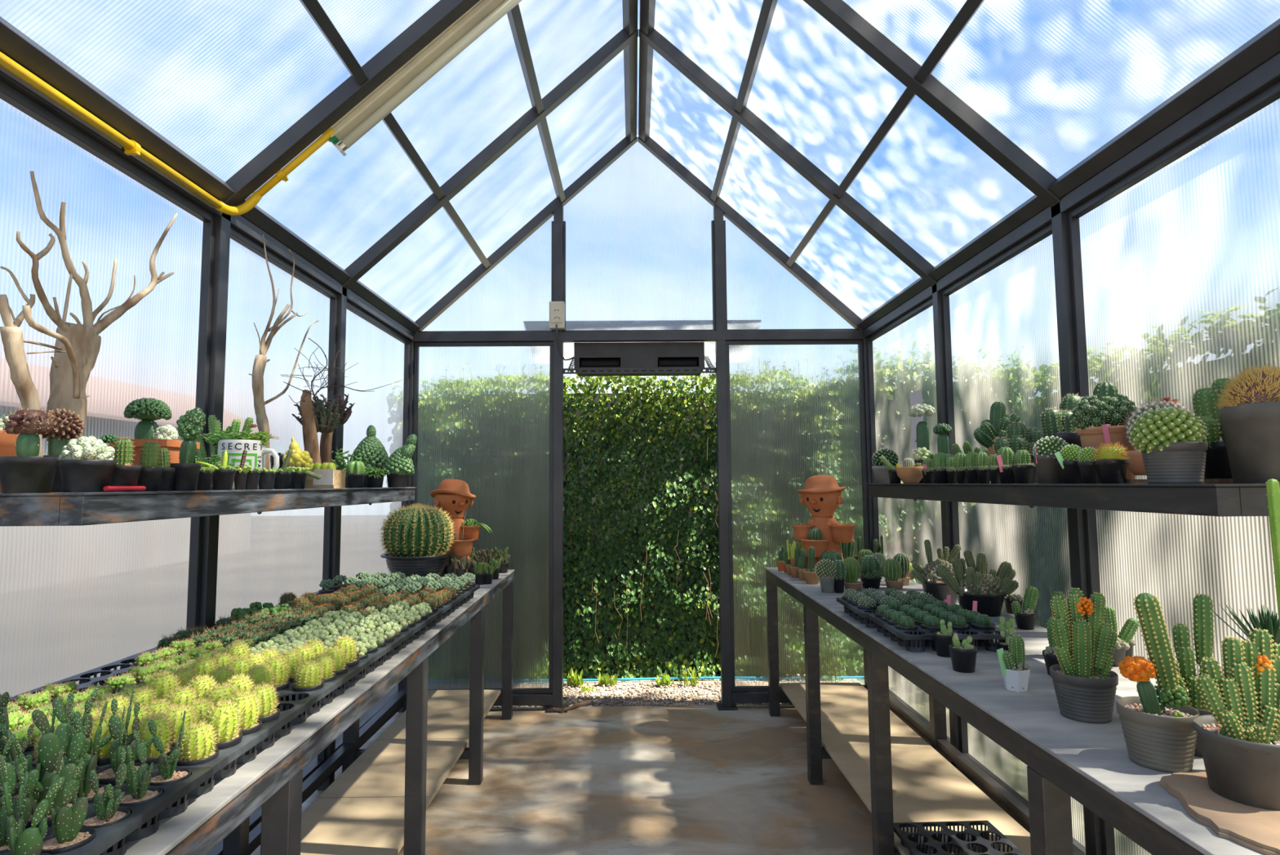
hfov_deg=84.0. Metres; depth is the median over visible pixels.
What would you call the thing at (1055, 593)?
potted cactus
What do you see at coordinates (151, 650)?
tray
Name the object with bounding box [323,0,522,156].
tube light
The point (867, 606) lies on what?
pot
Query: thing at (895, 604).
potted cactus
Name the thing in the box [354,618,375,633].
potted cactus
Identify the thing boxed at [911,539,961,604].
potted cactus
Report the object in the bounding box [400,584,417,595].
potted cactus
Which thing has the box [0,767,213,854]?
tray
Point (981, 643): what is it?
cup
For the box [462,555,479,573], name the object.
potted succulent
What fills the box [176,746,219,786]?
pot
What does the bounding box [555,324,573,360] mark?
power cable
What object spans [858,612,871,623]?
cup
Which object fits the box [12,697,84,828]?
potted cactus
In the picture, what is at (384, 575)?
potted cactus
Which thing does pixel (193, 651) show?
potted cactus
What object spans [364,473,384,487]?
pot
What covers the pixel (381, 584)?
potted cactus
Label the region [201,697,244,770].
potted cactus
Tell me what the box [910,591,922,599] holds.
potted cactus
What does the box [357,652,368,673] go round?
pot
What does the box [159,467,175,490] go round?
pot
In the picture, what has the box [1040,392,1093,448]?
potted cactus
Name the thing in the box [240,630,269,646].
potted cactus
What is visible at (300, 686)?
pot
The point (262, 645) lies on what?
potted cactus
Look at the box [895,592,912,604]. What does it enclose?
potted cactus
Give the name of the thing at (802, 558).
potted cactus
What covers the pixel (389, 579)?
potted cactus
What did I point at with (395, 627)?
potted cactus
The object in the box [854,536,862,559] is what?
potted cactus
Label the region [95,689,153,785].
potted cactus
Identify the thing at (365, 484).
pot
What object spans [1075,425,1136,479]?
pot
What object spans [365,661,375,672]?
cup
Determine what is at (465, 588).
pot
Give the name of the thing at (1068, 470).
pot
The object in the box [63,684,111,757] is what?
potted cactus
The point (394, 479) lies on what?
pot
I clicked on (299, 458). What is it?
potted cactus
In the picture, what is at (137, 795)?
pot
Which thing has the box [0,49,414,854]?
wall
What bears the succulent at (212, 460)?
on the wall shelf at (52, 508)
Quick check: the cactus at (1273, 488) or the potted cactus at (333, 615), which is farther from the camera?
the potted cactus at (333, 615)
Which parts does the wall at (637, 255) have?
panel, panel, panel, panel, panel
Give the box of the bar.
[563,367,715,373]
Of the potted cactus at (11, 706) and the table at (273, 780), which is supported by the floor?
the table at (273, 780)
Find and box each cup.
[100,811,132,854]
[127,791,163,841]
[160,773,191,819]
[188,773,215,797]
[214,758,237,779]
[236,743,257,764]
[257,731,275,750]
[275,704,293,737]
[293,693,321,714]
[320,690,333,705]
[333,681,346,696]
[345,674,356,688]
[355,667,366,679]
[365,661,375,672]
[374,654,384,666]
[383,648,392,660]
[391,644,399,654]
[399,640,406,648]
[406,635,413,644]
[413,630,419,639]
[419,625,426,635]
[425,622,431,631]
[431,618,436,626]
[435,614,441,622]
[440,611,446,619]
[445,608,450,615]
[843,604,848,613]
[848,608,854,617]
[853,612,859,620]
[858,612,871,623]
[864,610,876,627]
[875,622,883,632]
[882,626,890,636]
[889,631,897,641]
[897,631,915,646]
[898,824,918,847]
[904,631,924,652]
[907,834,928,854]
[916,844,937,853]
[922,823,942,847]
[924,631,933,646]
[930,631,936,651]
[931,833,952,853]
[941,844,962,853]
[946,822,965,846]
[955,832,976,853]
[956,631,977,650]
[966,843,986,852]
[969,822,989,845]
[974,639,993,646]
[979,831,1000,852]
[983,631,1004,651]
[991,842,1013,854]
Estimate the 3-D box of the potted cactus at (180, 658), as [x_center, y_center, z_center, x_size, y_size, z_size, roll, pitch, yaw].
[-1.050,0.551,1.620,0.061,0.077,0.062,-3,-5,31]
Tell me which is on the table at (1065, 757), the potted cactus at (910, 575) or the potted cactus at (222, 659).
the potted cactus at (910, 575)
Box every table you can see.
[124,568,514,854]
[764,567,1266,854]
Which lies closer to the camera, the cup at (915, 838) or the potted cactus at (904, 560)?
the cup at (915, 838)
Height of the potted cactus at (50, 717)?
0.079 m
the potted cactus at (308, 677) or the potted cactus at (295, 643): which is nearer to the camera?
the potted cactus at (308, 677)
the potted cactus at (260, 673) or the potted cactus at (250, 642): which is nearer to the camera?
the potted cactus at (260, 673)
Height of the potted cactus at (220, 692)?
0.110 m
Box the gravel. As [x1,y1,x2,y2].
[491,680,792,706]
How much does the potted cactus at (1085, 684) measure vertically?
0.244 m
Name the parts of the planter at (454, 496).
pocket pot, pocket pot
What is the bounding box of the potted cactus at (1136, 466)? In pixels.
[1118,395,1194,475]
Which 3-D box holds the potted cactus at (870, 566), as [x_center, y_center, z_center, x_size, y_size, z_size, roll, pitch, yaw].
[0.993,0.622,3.071,0.097,0.138,0.106,-1,-5,9]
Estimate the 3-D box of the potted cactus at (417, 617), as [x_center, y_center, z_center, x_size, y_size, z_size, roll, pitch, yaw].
[-0.684,0.585,2.126,0.058,0.082,0.058,0,-5,-6]
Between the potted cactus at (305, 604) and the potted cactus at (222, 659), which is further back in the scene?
the potted cactus at (305, 604)
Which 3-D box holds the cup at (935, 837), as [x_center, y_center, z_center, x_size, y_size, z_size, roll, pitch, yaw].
[0.869,1.204,2.044,0.056,0.044,0.056,0,-4,-2]
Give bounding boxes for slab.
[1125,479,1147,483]
[1159,771,1279,854]
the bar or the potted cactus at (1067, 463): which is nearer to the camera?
the potted cactus at (1067, 463)
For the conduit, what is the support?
attached to the ceiling
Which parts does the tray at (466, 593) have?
tray plate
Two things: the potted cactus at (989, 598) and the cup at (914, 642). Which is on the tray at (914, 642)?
the cup at (914, 642)
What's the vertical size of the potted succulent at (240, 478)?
0.100 m
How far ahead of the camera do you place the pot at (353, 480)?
2.45 m
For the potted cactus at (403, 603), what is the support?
in the tray at (424, 622)
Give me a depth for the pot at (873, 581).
3.03 m
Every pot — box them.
[0,456,59,493]
[0,848,9,853]
[24,742,35,751]
[25,798,76,828]
[31,756,37,767]
[40,826,96,853]
[40,852,53,854]
[43,454,62,492]
[57,459,116,492]
[82,807,130,854]
[87,783,106,803]
[95,761,142,785]
[97,755,110,766]
[109,465,142,491]
[112,682,139,693]
[119,786,162,830]
[134,746,173,764]
[136,466,163,491]
[149,767,191,808]
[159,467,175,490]
[169,462,200,490]
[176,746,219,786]
[211,469,235,489]
[213,731,243,770]
[234,470,247,489]
[238,719,262,755]
[257,707,280,742]
[271,679,290,698]
[274,471,291,488]
[285,675,297,698]
[289,471,306,488]
[292,680,324,707]
[318,588,335,592]
[320,672,336,698]
[332,584,347,590]
[333,665,348,688]
[344,657,359,681]
[346,473,365,488]
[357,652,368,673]
[363,467,382,487]
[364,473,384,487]
[366,645,377,666]
[377,641,386,660]
[380,550,453,577]
[384,635,394,654]
[386,472,407,487]
[393,631,401,649]
[400,625,408,644]
[406,620,416,639]
[421,613,427,630]
[431,606,438,622]
[436,602,444,618]
[442,600,448,614]
[444,565,454,573]
[450,595,457,608]
[454,567,466,576]
[457,589,464,602]
[459,586,468,599]
[466,567,474,573]
[466,582,475,595]
[474,572,486,584]
[481,572,493,584]
[492,568,499,579]
[499,561,508,573]
[776,560,783,571]
[782,561,786,572]
[785,564,791,575]
[789,556,794,565]
[790,565,799,577]
[797,568,806,580]
[803,569,818,584]
[819,574,835,592]
[834,577,844,592]
[844,580,862,591]
[851,600,858,616]
[857,604,876,619]
[859,574,881,588]
[871,465,896,483]
[874,611,884,627]
[880,615,888,632]
[884,578,904,589]
[887,617,897,636]
[888,469,901,483]
[898,576,910,585]
[906,572,913,578]
[913,617,923,634]
[915,459,924,483]
[920,577,956,604]
[920,622,940,641]
[921,470,934,483]
[933,468,948,483]
[933,631,954,657]
[945,622,969,634]
[946,470,957,483]
[955,469,967,483]
[955,587,1007,616]
[964,467,978,483]
[976,467,990,483]
[987,436,998,456]
[987,467,1000,483]
[996,466,1015,483]
[997,640,1008,651]
[1002,668,1030,692]
[1011,464,1035,483]
[1013,453,1038,483]
[1014,611,1035,629]
[1033,453,1061,483]
[1042,431,1081,448]
[1042,648,1059,675]
[1049,663,1118,723]
[1057,460,1081,483]
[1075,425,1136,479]
[1077,461,1101,483]
[1095,458,1129,483]
[1111,645,1125,666]
[1115,696,1199,773]
[1124,641,1133,657]
[1140,441,1208,483]
[1191,714,1279,809]
[1194,708,1212,756]
[1204,441,1233,483]
[1217,401,1279,483]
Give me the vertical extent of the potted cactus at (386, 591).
0.093 m
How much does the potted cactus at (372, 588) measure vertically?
0.092 m
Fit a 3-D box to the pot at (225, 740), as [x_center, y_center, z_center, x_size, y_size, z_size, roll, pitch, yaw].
[-0.668,0.520,1.131,0.063,0.055,0.063,1,-5,-17]
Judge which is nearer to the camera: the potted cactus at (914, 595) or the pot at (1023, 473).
the pot at (1023, 473)
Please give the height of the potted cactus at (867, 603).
0.085 m
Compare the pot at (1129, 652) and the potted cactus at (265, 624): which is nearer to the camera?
the pot at (1129, 652)
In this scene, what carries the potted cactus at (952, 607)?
in the tray at (914, 642)
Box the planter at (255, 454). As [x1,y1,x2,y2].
[217,439,279,488]
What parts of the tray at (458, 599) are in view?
tray plate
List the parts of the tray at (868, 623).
tray plate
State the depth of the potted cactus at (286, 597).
2.42 m
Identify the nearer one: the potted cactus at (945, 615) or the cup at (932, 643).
the cup at (932, 643)
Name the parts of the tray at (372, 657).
tray plate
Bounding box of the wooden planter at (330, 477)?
[304,468,345,488]
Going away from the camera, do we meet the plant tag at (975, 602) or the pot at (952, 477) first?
the plant tag at (975, 602)
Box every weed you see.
[566,667,587,686]
[579,684,601,692]
[597,671,617,684]
[654,671,674,686]
[675,666,702,686]
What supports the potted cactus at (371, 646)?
in the tray at (372, 657)
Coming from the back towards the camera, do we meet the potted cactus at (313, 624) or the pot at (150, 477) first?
the potted cactus at (313, 624)
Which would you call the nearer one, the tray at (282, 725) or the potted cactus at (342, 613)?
the tray at (282, 725)
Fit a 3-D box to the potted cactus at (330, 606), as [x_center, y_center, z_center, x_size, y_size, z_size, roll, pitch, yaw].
[-0.988,0.595,2.245,0.058,0.087,0.060,0,-5,-7]
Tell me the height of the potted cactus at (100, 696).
0.081 m
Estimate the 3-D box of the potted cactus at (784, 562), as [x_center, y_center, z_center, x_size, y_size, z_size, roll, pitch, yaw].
[0.741,0.682,3.606,0.034,0.105,0.036,2,-5,-32]
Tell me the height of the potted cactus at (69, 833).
0.138 m
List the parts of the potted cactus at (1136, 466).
pot, flower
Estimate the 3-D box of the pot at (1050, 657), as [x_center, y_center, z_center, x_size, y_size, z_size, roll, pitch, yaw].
[0.985,0.554,1.668,0.071,0.052,0.071,0,-4,-1]
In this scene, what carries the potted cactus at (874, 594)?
in the tray at (868, 623)
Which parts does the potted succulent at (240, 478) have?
long stem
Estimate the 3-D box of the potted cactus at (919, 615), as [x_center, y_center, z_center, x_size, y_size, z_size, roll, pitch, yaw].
[0.816,0.569,2.047,0.062,0.080,0.062,0,-4,-1]
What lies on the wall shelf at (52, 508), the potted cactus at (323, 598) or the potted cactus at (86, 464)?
the potted cactus at (86, 464)
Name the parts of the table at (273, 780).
leg, leg, rail, leg, leg, leg, leg, leg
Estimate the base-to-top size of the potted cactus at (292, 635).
0.088 m
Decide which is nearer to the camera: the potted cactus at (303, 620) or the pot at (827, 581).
the potted cactus at (303, 620)
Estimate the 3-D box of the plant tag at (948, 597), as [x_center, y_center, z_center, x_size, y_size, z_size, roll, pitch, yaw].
[0.999,0.565,2.302,0.017,0.047,0.001,0,-4,-1]
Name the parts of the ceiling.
panel, panel, panel, panel, panel, panel, panel, panel, panel, panel, panel, panel, panel, panel, panel, panel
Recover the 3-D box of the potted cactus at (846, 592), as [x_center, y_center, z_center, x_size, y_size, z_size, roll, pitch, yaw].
[0.738,0.602,2.486,0.060,0.083,0.060,2,-5,-31]
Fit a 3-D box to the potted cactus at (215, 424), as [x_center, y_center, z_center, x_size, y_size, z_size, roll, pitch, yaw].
[-1.183,0.069,2.011,0.168,0.212,0.063,1,-5,-14]
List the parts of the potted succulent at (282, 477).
long stem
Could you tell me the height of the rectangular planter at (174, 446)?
0.115 m
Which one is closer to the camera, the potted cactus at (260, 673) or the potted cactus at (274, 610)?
the potted cactus at (260, 673)
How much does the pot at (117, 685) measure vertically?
0.053 m
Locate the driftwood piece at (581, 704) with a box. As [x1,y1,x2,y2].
[544,700,593,711]
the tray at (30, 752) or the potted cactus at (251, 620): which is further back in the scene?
the potted cactus at (251, 620)
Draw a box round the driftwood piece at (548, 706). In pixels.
[541,705,564,712]
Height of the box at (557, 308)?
0.152 m
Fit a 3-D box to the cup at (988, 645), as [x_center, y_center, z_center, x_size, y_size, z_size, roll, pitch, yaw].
[0.957,0.578,1.922,0.056,0.044,0.056,0,-4,1]
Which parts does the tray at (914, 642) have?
tray plate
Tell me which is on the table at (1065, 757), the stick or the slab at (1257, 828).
the slab at (1257, 828)
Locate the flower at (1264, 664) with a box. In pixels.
[1254,654,1273,675]
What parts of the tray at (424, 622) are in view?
tray plate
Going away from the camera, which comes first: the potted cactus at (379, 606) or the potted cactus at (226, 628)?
the potted cactus at (226, 628)
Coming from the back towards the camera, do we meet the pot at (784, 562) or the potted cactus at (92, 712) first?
the pot at (784, 562)
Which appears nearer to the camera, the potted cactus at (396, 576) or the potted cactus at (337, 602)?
the potted cactus at (337, 602)
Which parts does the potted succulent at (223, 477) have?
long stem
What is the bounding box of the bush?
[281,337,402,403]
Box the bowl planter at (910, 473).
[895,457,923,483]
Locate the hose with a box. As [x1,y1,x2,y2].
[563,675,720,681]
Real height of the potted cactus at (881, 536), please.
0.170 m
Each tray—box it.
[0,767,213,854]
[8,695,35,755]
[15,657,136,696]
[96,702,308,797]
[127,647,157,657]
[274,660,368,724]
[313,583,385,595]
[355,632,409,679]
[399,612,439,648]
[431,596,462,626]
[454,584,479,608]
[836,597,878,627]
[867,613,1013,652]
[893,819,1026,854]
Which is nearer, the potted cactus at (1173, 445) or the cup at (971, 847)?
the potted cactus at (1173, 445)
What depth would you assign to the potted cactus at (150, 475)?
1.38 m
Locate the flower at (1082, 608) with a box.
[1076,595,1093,615]
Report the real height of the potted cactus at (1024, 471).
0.090 m
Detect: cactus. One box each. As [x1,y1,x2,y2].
[0,404,59,493]
[0,412,18,493]
[0,691,9,791]
[0,706,56,801]
[0,723,35,768]
[0,733,20,797]
[0,747,65,854]
[0,761,39,853]
[2,706,35,735]
[3,697,22,714]
[3,721,40,751]
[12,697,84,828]
[13,688,53,712]
[24,702,53,716]
[31,720,60,767]
[40,678,79,701]
[40,756,96,853]
[41,408,84,492]
[46,714,62,726]
[57,435,116,492]
[57,688,90,708]
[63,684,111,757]
[65,698,107,803]
[72,698,102,711]
[74,706,102,717]
[80,680,115,702]
[82,746,130,854]
[88,710,125,766]
[94,689,128,702]
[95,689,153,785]
[95,693,134,715]
[100,434,118,446]
[103,671,139,693]
[109,435,142,491]
[112,701,152,735]
[119,680,146,694]
[119,729,162,830]
[122,684,159,707]
[123,397,172,439]
[124,661,159,683]
[125,711,175,764]
[131,648,164,666]
[136,440,163,491]
[140,669,168,684]
[142,696,173,715]
[144,669,182,701]
[147,710,191,808]
[149,657,177,672]
[151,644,178,660]
[152,424,178,439]
[155,631,182,649]
[158,447,175,490]
[160,661,191,673]
[160,702,198,746]
[164,649,191,665]
[164,684,199,707]
[169,407,205,490]
[169,635,196,654]
[170,666,199,687]
[172,626,198,640]
[173,718,219,786]
[180,656,198,664]
[182,644,208,660]
[185,696,214,724]
[186,672,219,700]
[187,632,212,646]
[187,654,219,677]
[192,624,208,635]
[194,414,253,466]
[195,649,222,657]
[198,638,223,652]
[199,625,226,640]
[201,680,239,706]
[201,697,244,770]
[208,663,238,685]
[209,650,233,669]
[212,629,239,647]
[212,644,230,653]
[213,612,236,629]
[213,623,238,634]
[222,640,253,659]
[222,672,255,693]
[224,655,254,676]
[226,688,262,755]
[227,625,251,639]
[227,637,254,648]
[228,617,250,629]
[229,607,249,622]
[238,612,262,626]
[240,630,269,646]
[242,623,264,634]
[243,662,276,691]
[244,607,258,616]
[244,651,266,666]
[245,681,280,742]
[248,646,261,655]
[249,601,274,611]
[253,609,274,622]
[253,619,272,631]
[254,640,277,652]
[256,626,278,640]
[257,604,280,617]
[259,647,280,659]
[260,653,291,698]
[265,613,287,625]
[266,618,289,634]
[269,603,291,613]
[270,633,289,646]
[274,644,293,654]
[275,609,297,620]
[275,616,301,629]
[276,649,303,698]
[277,591,297,604]
[282,436,312,488]
[282,628,301,642]
[284,600,298,608]
[285,606,306,616]
[286,640,304,648]
[289,611,310,626]
[292,643,316,663]
[292,658,324,707]
[293,595,308,603]
[293,625,311,634]
[294,600,314,613]
[297,632,319,644]
[299,591,316,599]
[301,609,319,620]
[302,618,323,630]
[302,637,326,657]
[308,597,322,607]
[309,461,336,470]
[310,604,328,617]
[310,652,337,698]
[311,628,329,641]
[314,592,331,604]
[316,617,331,626]
[318,578,335,592]
[321,623,339,637]
[321,640,333,651]
[321,644,348,688]
[322,602,336,611]
[322,610,340,622]
[325,592,337,599]
[325,598,344,610]
[326,635,340,643]
[330,619,349,632]
[330,634,359,681]
[331,591,343,598]
[332,574,347,590]
[335,586,351,595]
[335,608,348,618]
[337,629,357,639]
[338,604,358,613]
[338,615,357,628]
[339,595,351,607]
[342,461,365,488]
[342,591,359,603]
[343,467,347,487]
[343,576,359,586]
[346,584,358,592]
[346,611,364,622]
[348,425,388,487]
[348,600,365,611]
[349,625,365,638]
[350,581,365,590]
[351,590,365,599]
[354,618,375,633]
[355,571,369,579]
[355,597,372,608]
[355,633,377,666]
[355,640,368,673]
[356,578,371,587]
[357,586,373,595]
[357,608,373,617]
[360,593,379,605]
[363,576,376,582]
[364,466,386,487]
[364,583,378,593]
[364,605,379,614]
[364,613,383,628]
[367,630,386,660]
[368,573,382,579]
[368,579,385,589]
[371,600,386,612]
[372,623,394,654]
[373,591,385,601]
[375,571,387,579]
[375,587,391,599]
[375,612,390,623]
[377,502,455,577]
[377,577,389,588]
[377,598,393,608]
[378,607,397,620]
[381,434,417,487]
[382,593,400,604]
[384,577,395,586]
[384,585,396,594]
[385,621,401,649]
[386,573,399,580]
[386,580,403,595]
[388,604,403,613]
[388,614,408,644]
[391,591,405,599]
[393,571,405,580]
[393,600,410,613]
[394,579,407,591]
[397,609,416,639]
[398,589,410,597]
[399,577,413,583]
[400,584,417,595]
[401,598,414,607]
[404,594,421,604]
[406,576,416,580]
[407,581,422,595]
[408,573,421,578]
[408,604,427,630]
[409,608,421,634]
[413,577,426,591]
[416,589,431,602]
[417,601,432,626]
[418,576,431,589]
[421,596,438,622]
[422,586,436,593]
[424,580,441,591]
[426,573,439,579]
[426,592,444,618]
[432,579,444,591]
[433,590,448,614]
[437,577,448,590]
[437,588,452,611]
[441,585,457,608]
[442,576,452,582]
[443,573,457,580]
[446,582,460,605]
[449,579,464,602]
[453,575,468,599]
[458,574,471,597]
[461,572,475,595]
[776,545,784,571]
[782,552,786,572]
[784,550,791,575]
[786,539,802,565]
[790,546,799,577]
[797,548,806,580]
[803,546,818,584]
[807,527,822,539]
[814,558,836,592]
[819,550,843,560]
[832,560,846,592]
[839,538,854,559]
[841,588,857,609]
[842,555,862,591]
[846,591,861,613]
[851,593,866,616]
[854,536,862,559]
[857,549,872,560]
[857,595,876,619]
[858,555,881,588]
[862,587,878,596]
[869,591,882,599]
[871,447,898,483]
[871,552,885,576]
[872,538,878,553]
[874,593,888,605]
[874,604,892,627]
[879,595,895,605]
[880,455,901,483]
[880,534,883,554]
[880,557,904,589]
[880,608,897,632]
[883,587,896,596]
[887,600,902,611]
[887,610,906,636]
[888,589,903,599]
[893,552,910,585]
[894,615,917,641]
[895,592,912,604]
[899,604,915,614]
[905,589,915,595]
[906,561,914,578]
[906,607,921,617]
[908,403,935,464]
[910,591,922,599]
[910,599,925,610]
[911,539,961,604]
[912,446,930,483]
[913,610,930,634]
[916,591,934,603]
[920,614,940,641]
[921,457,934,483]
[923,603,937,613]
[925,597,937,604]
[930,606,946,617]
[932,452,952,483]
[933,422,952,453]
[933,600,948,610]
[933,618,954,657]
[936,549,1018,616]
[938,610,955,624]
[945,613,969,634]
[946,457,957,483]
[946,603,962,614]
[948,632,977,672]
[952,440,988,455]
[953,452,967,483]
[955,608,968,617]
[964,452,978,483]
[964,609,980,634]
[970,613,995,641]
[973,400,1020,456]
[976,452,990,483]
[986,453,1000,483]
[991,421,1042,483]
[995,446,1015,483]
[996,634,1031,692]
[997,615,1014,641]
[997,626,1012,651]
[1004,593,1023,613]
[1011,449,1035,483]
[1011,586,1039,629]
[1031,435,1067,483]
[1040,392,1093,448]
[1042,616,1059,675]
[1049,586,1118,723]
[1050,591,1066,612]
[1053,443,1082,483]
[1068,381,1137,479]
[1077,446,1101,483]
[1093,441,1129,483]
[1103,605,1139,666]
[1115,592,1199,773]
[1124,639,1135,657]
[1128,406,1208,483]
[1154,592,1214,756]
[1190,376,1233,483]
[1191,626,1279,809]
[1214,362,1279,483]
[1265,478,1279,627]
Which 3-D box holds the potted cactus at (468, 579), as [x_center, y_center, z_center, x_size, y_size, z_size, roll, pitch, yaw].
[-0.695,0.632,2.809,0.060,0.096,0.060,1,-5,-18]
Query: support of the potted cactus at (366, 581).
in the tray at (335, 588)
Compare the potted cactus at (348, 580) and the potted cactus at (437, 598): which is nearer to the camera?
the potted cactus at (437, 598)
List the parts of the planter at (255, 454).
handle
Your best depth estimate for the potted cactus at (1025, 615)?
2.19 m
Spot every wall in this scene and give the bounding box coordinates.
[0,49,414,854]
[411,133,869,712]
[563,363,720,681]
[862,51,1279,854]
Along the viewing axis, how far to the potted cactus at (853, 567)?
2.97 m
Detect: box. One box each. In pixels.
[549,301,564,329]
[573,342,704,376]
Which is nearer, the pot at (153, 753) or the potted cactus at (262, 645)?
the pot at (153, 753)
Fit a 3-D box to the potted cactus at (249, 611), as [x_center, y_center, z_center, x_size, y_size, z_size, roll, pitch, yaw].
[-1.203,0.593,2.182,0.080,0.083,0.056,-1,-5,10]
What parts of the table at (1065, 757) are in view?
leg, leg, leg, leg, leg, rail, leg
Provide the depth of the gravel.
4.12 m
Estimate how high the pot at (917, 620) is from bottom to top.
0.055 m
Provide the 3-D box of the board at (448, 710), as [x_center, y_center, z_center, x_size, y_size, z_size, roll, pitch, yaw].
[-0.922,1.353,3.369,0.394,0.016,0.715,0,-4,-1]
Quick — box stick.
[102,485,146,491]
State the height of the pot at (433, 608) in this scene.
0.053 m
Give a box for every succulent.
[195,448,235,489]
[195,449,235,489]
[196,466,216,490]
[200,430,245,448]
[233,448,252,489]
[235,423,273,445]
[244,466,262,489]
[258,467,276,488]
[270,452,284,488]
[271,448,293,488]
[288,466,320,488]
[291,398,340,433]
[311,393,355,424]
[331,448,374,470]
[439,568,444,576]
[444,555,458,573]
[450,555,468,576]
[453,512,466,539]
[461,518,492,533]
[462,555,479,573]
[469,552,474,559]
[471,549,485,562]
[473,561,486,584]
[477,548,497,560]
[481,562,497,584]
[482,553,495,564]
[488,557,502,579]
[490,546,508,560]
[496,553,510,573]
[925,453,953,483]
[1213,601,1279,644]
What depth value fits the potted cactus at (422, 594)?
2.49 m
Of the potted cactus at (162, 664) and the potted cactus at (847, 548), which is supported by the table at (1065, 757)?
the potted cactus at (847, 548)
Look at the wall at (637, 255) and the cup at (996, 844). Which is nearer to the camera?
the cup at (996, 844)
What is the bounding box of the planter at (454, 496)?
[429,478,480,574]
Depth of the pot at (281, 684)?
1.43 m
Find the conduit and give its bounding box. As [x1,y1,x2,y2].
[0,51,334,215]
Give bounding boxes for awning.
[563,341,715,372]
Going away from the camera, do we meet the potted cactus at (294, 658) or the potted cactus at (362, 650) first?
the potted cactus at (294, 658)
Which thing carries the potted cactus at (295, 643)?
in the tray at (372, 657)
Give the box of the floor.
[250,704,872,854]
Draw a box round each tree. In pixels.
[0,266,43,456]
[16,171,177,454]
[248,234,319,470]
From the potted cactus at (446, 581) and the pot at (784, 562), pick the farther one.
the pot at (784, 562)
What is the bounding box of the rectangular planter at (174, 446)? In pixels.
[108,439,199,465]
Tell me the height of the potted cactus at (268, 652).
0.101 m
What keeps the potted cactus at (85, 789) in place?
in the tray at (107, 836)
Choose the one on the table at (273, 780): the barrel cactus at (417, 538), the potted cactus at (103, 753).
the barrel cactus at (417, 538)
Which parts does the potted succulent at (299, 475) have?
long stem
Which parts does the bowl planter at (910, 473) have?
pot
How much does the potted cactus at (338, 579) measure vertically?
0.094 m
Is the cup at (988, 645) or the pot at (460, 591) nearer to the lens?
the cup at (988, 645)
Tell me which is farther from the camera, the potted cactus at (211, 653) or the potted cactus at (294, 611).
the potted cactus at (294, 611)
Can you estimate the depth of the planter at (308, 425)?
2.51 m
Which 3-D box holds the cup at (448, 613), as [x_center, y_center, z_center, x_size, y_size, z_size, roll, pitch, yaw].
[-0.689,0.636,2.496,0.056,0.044,0.056,0,-4,-1]
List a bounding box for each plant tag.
[946,594,951,604]
[972,600,977,610]
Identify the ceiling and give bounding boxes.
[0,0,1279,333]
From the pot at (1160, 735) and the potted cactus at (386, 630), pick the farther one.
the potted cactus at (386, 630)
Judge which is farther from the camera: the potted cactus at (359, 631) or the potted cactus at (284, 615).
the potted cactus at (284, 615)
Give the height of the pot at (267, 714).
0.055 m
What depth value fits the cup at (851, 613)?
2.41 m
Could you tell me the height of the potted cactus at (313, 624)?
0.090 m
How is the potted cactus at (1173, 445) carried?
on the wall shelf at (1219, 500)
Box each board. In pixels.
[300,796,431,854]
[318,737,469,799]
[376,688,501,739]
[779,681,867,699]
[790,696,1031,854]
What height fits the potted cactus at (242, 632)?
0.089 m
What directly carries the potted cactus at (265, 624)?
in the tray at (151, 650)
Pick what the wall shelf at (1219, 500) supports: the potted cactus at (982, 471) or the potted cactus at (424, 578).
the potted cactus at (982, 471)
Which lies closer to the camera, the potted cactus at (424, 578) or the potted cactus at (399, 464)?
the potted cactus at (424, 578)
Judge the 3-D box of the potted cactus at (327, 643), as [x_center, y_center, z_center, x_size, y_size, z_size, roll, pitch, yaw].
[-0.749,0.550,1.692,0.059,0.085,0.059,-4,-5,35]
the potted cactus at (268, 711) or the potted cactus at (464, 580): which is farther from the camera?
the potted cactus at (464, 580)
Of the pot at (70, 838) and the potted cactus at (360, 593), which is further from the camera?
the potted cactus at (360, 593)
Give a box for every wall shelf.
[0,486,417,525]
[866,482,1279,516]
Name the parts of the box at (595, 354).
slot trim, slot trim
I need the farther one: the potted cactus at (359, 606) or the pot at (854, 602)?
the pot at (854, 602)
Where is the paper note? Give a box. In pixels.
[909,389,923,451]
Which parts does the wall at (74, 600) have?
panel, panel, panel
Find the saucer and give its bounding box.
[1203,478,1233,482]
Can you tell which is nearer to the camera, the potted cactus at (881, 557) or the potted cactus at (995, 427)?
the potted cactus at (995, 427)
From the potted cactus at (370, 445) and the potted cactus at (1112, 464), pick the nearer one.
the potted cactus at (1112, 464)
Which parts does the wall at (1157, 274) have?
panel, panel, panel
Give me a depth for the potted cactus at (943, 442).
2.76 m
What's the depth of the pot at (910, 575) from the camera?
3.32 m
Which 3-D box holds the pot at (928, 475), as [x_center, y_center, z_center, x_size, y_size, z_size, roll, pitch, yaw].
[1.007,0.172,2.477,0.046,0.047,0.046,0,-4,-1]

